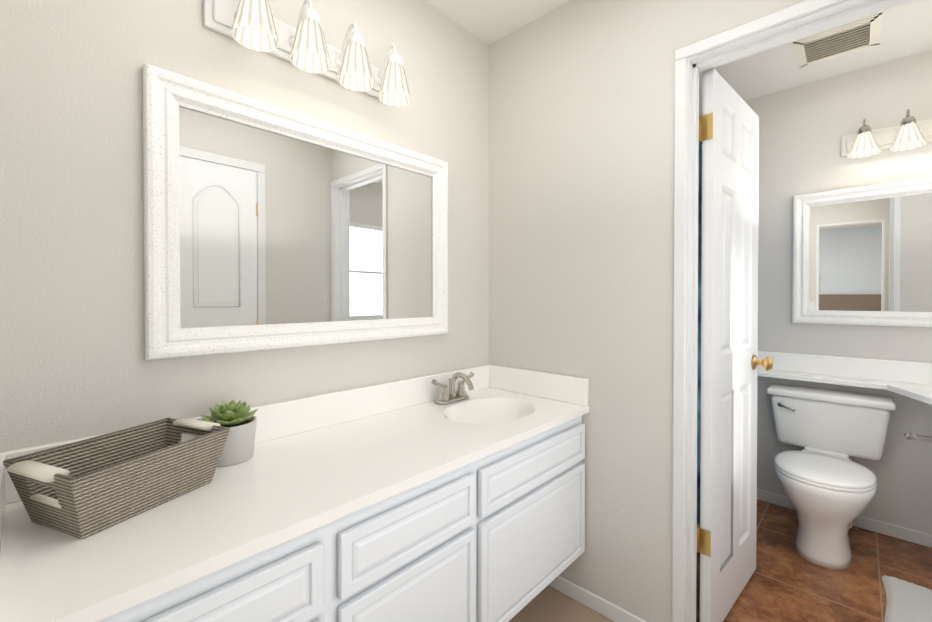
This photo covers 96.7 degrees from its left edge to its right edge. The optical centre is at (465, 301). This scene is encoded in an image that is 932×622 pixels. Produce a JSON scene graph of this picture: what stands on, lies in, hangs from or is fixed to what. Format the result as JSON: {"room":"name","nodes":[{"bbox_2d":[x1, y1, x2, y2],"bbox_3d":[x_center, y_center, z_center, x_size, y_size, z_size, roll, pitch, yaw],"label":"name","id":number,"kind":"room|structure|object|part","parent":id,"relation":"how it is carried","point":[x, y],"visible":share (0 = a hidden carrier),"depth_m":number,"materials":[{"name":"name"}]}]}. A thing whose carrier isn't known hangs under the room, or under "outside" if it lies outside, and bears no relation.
{"room":"bathroom","nodes":[
{"label":"bathroom","id":0,"kind":"room"},
{"bbox_2d":[0,336,3,451],"bbox_3d":[-0.303,0.006,0.126,4.630,2.456,0.115,1,1,44],"label":"wall","id":1,"kind":"structure","parent":0,"point":[1,337],"depth_m":0.87,"materials":[{"name":"white paint"}]},
{"bbox_2d":[0,0,487,451],"bbox_3d":[-0.477,-0.006,1.480,0.115,2.456,1.560,1,1,44],"label":"wall","id":2,"kind":"structure","parent":0,"point":[76,366],"depth_m":1.03,"materials":[{"name":"white paint"}]},
{"bbox_2d":[143,63,447,359],"bbox_3d":[-0.441,-0.224,1.406,0.033,0.733,1.037,1,1,44],"label":"vanity mirror","id":3,"kind":"object","parent":2,"relation":"attached to","point":[267,226],"visible":0.96,"depth_m":1.27,"materials":[{"name":"paint"}]},
{"bbox_2d":[203,0,411,106],"bbox_3d":[-0.431,-0.802,1.300,0.187,0.198,0.640,1,1,44],"label":"sconce","id":4,"kind":"object","parent":2,"relation":"attached to","point":[255,25],"visible":1,"depth_m":1.26,"materials":[{"name":"white glass"}]},
{"bbox_2d":[509,585,613,621],"bbox_3d":[-1.036,1.272,-0.635,4.800,0.060,5.554,1,1,44],"label":"floor carpet","id":5,"kind":"object","parent":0,"point":[548,603],"depth_m":1.63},
{"bbox_2d":[0,364,588,621],"bbox_3d":[-0.246,0.760,1.259,0.526,0.928,1.591,1,1,44],"label":"bathroom vanity","id":6,"kind":"object","parent":5,"relation":"on","point":[455,496],"visible":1,"depth_m":1.02,"materials":[{"name":"paint"}]},
{"bbox_2d":[3,418,229,538],"bbox_3d":[-0.716,0.359,0.881,0.223,0.127,0.330,0,1,22],"label":"basket","id":7,"kind":"object","parent":6,"relation":"on","point":[83,489],"visible":1,"depth_m":0.83,"materials":[{"name":"wicker"}]},
{"bbox_2d":[201,400,258,466],"bbox_3d":[-0.628,0.344,1.104,0.135,0.152,0.138,1,1,44],"label":"succulent plant","id":8,"kind":"object","parent":6,"relation":"on","point":[239,419],"visible":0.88,"depth_m":1.08,"materials":[{"name":"white ceramic"}]},
{"bbox_2d":[431,372,473,404],"bbox_3d":[0.014,0.421,1.663,0.246,0.258,0.237,1,1,44],"label":"faucet","id":9,"kind":"object","parent":6,"relation":"on","point":[459,397],"depth_m":1.71,"materials":[{"name":"silver metal"}]},
{"bbox_2d":[488,0,804,621],"bbox_3d":[1.039,-0.004,1.213,2.680,2.456,0.115,1,1,44],"label":"wall","id":10,"kind":"structure","parent":0,"point":[548,136],"depth_m":1.61,"materials":[{"name":"white paint"}]},
{"bbox_2d":[549,575,646,621],"bbox_3d":[0.473,1.188,1.667,0.660,0.064,0.012,1,1,44],"label":"baseboard","id":11,"kind":"structure","parent":10,"relation":"attached to","point":[598,604],"depth_m":1.63,"materials":[{"name":"white paint"}]},
{"bbox_2d":[697,68,773,621],"bbox_3d":[1.077,0.193,1.647,0.176,2.030,0.633,1,1,44],"label":"door","id":12,"kind":"structure","parent":10,"relation":"in","point":[730,362],"depth_m":1.58,"materials":[{"name":"paint"}]},
{"bbox_3d":[0.840,0.118,1.468,0.050,1.577,0.049,1,1,44],"label":"door hinge","id":13,"kind":"part","parent":12,"relation":"part of","materials":[{"name":"gold metal"}]},
{"bbox_3d":[1.250,0.267,1.830,0.176,0.066,0.069,1,1,44],"label":"knob","id":14,"kind":"part","parent":12,"relation":"part of","materials":[{"name":"gold metal"}]},
{"bbox_2d":[672,0,912,621],"bbox_3d":[1.010,0.183,1.242,0.687,2.083,0.137,1,1,44],"label":"door frame","id":15,"kind":"structure","parent":10,"relation":"attached to","point":[805,18],"depth_m":1.41,"materials":[{"name":"white paint"}]},
{"bbox_2d":[423,0,931,112],"bbox_3d":[-0.462,-1.270,-0.053,4.800,0.100,7.225,1,1,44],"label":"ceiling","id":16,"kind":"structure","parent":0,"point":[906,29],"depth_m":1.98,"materials":[{"name":"white paint"}]},
{"bbox_2d":[793,13,881,67],"bbox_3d":[1.775,-1.232,1.985,0.300,0.014,0.300,1,1,44],"label":"ceiling vent","id":17,"kind":"object","parent":16,"relation":"in","point":[864,33],"visible":1,"depth_m":1.97,"materials":[{"name":"beige metal"}]},
{"bbox_2d":[696,500,931,621],"bbox_3d":[1.614,1.249,1.831,2.850,0.060,1.670,1,1,44],"label":"floor","id":18,"kind":"structure","parent":0,"point":[787,582],"depth_m":1.83,"materials":[{"name":"brown tile"}]},
{"bbox_2d":[767,383,895,569],"bbox_3d":[1.782,0.852,2.062,0.504,0.729,0.673,1,1,44],"label":"toilet","id":19,"kind":"object","parent":18,"relation":"on","point":[828,485],"visible":1,"depth_m":2.02,"materials":[{"name":"white ceramic"}]},
{"bbox_2d":[881,575,931,621],"bbox_3d":[1.832,1.208,1.412,0.575,0.024,0.655,1,1,44],"label":"bath mat","id":20,"kind":"object","parent":18,"relation":"on","point":[908,601],"visible":1,"depth_m":1.66,"materials":[{"name":"white fabric"}]},
{"bbox_2d":[699,50,931,534],"bbox_3d":[2.091,-0.014,2.321,2.680,2.456,0.115,1,1,44],"label":"wall","id":21,"kind":"structure","parent":0,"point":[803,129],"depth_m":2.25,"materials":[{"name":"white paint"}]},
{"bbox_2d":[757,351,931,404],"bbox_3d":[2.161,0.763,1.813,1.632,0.912,0.530,1,1,44],"label":"countertop","id":22,"kind":"structure","parent":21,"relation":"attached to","point":[913,380],"depth_m":2.20,"materials":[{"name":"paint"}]},
{"bbox_2d":[757,489,931,547],"bbox_3d":[1.745,1.180,2.572,1.620,0.064,0.012,1,1,44],"label":"baseboard","id":23,"kind":"structure","parent":21,"relation":"attached to","point":[895,531],"depth_m":2.17,"materials":[{"name":"white paint"}]},
{"bbox_2d":[792,177,931,326],"bbox_3d":[2.275,-0.240,2.040,1.050,0.733,0.033,1,1,44],"label":"mirror","id":24,"kind":"object","parent":21,"relation":"attached to","point":[862,255],"visible":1,"depth_m":2.20,"materials":[{"name":"paint"}]},
{"bbox_2d":[841,109,931,157],"bbox_3d":[2.218,-0.844,1.976,0.640,0.186,0.198,1,1,44],"label":"light","id":25,"kind":"object","parent":21,"relation":"attached to","point":[909,132],"visible":1,"depth_m":2.07,"materials":[{"name":"white glass"}]},
{"bbox_3d":[2.197,-0.803,1.954,0.595,0.104,0.136,1,1,44],"label":"lamp shade","id":26,"kind":"part","parent":25,"relation":"part of","materials":[{"name":"white glass"}]},
{"bbox_2d":[903,432,931,441],"bbox_3d":[2.013,0.599,1.807,0.146,0.060,0.060,1,1,44],"label":"holder","id":27,"kind":"object","parent":21,"relation":"attached to","point":[909,435],"visible":1,"depth_m":1.82,"materials":[{"name":"silver metal"}]},
{"bbox_3d":[1.242,-0.734,2.067,0.024,0.024,1.405,1,1,44],"label":"shower curtain rod","id":28,"kind":"object","parent":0,"visible":0},
{"bbox_2d":[697,144,701,525],"bbox_3d":[1.231,0.191,2.085,0.053,1.810,1.353,1,1,44],"label":"shower curtain","id":29,"kind":"object","parent":28,"relation":"hanging from","point":[699,330],"visible":0.02,"depth_m":1.88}
]}

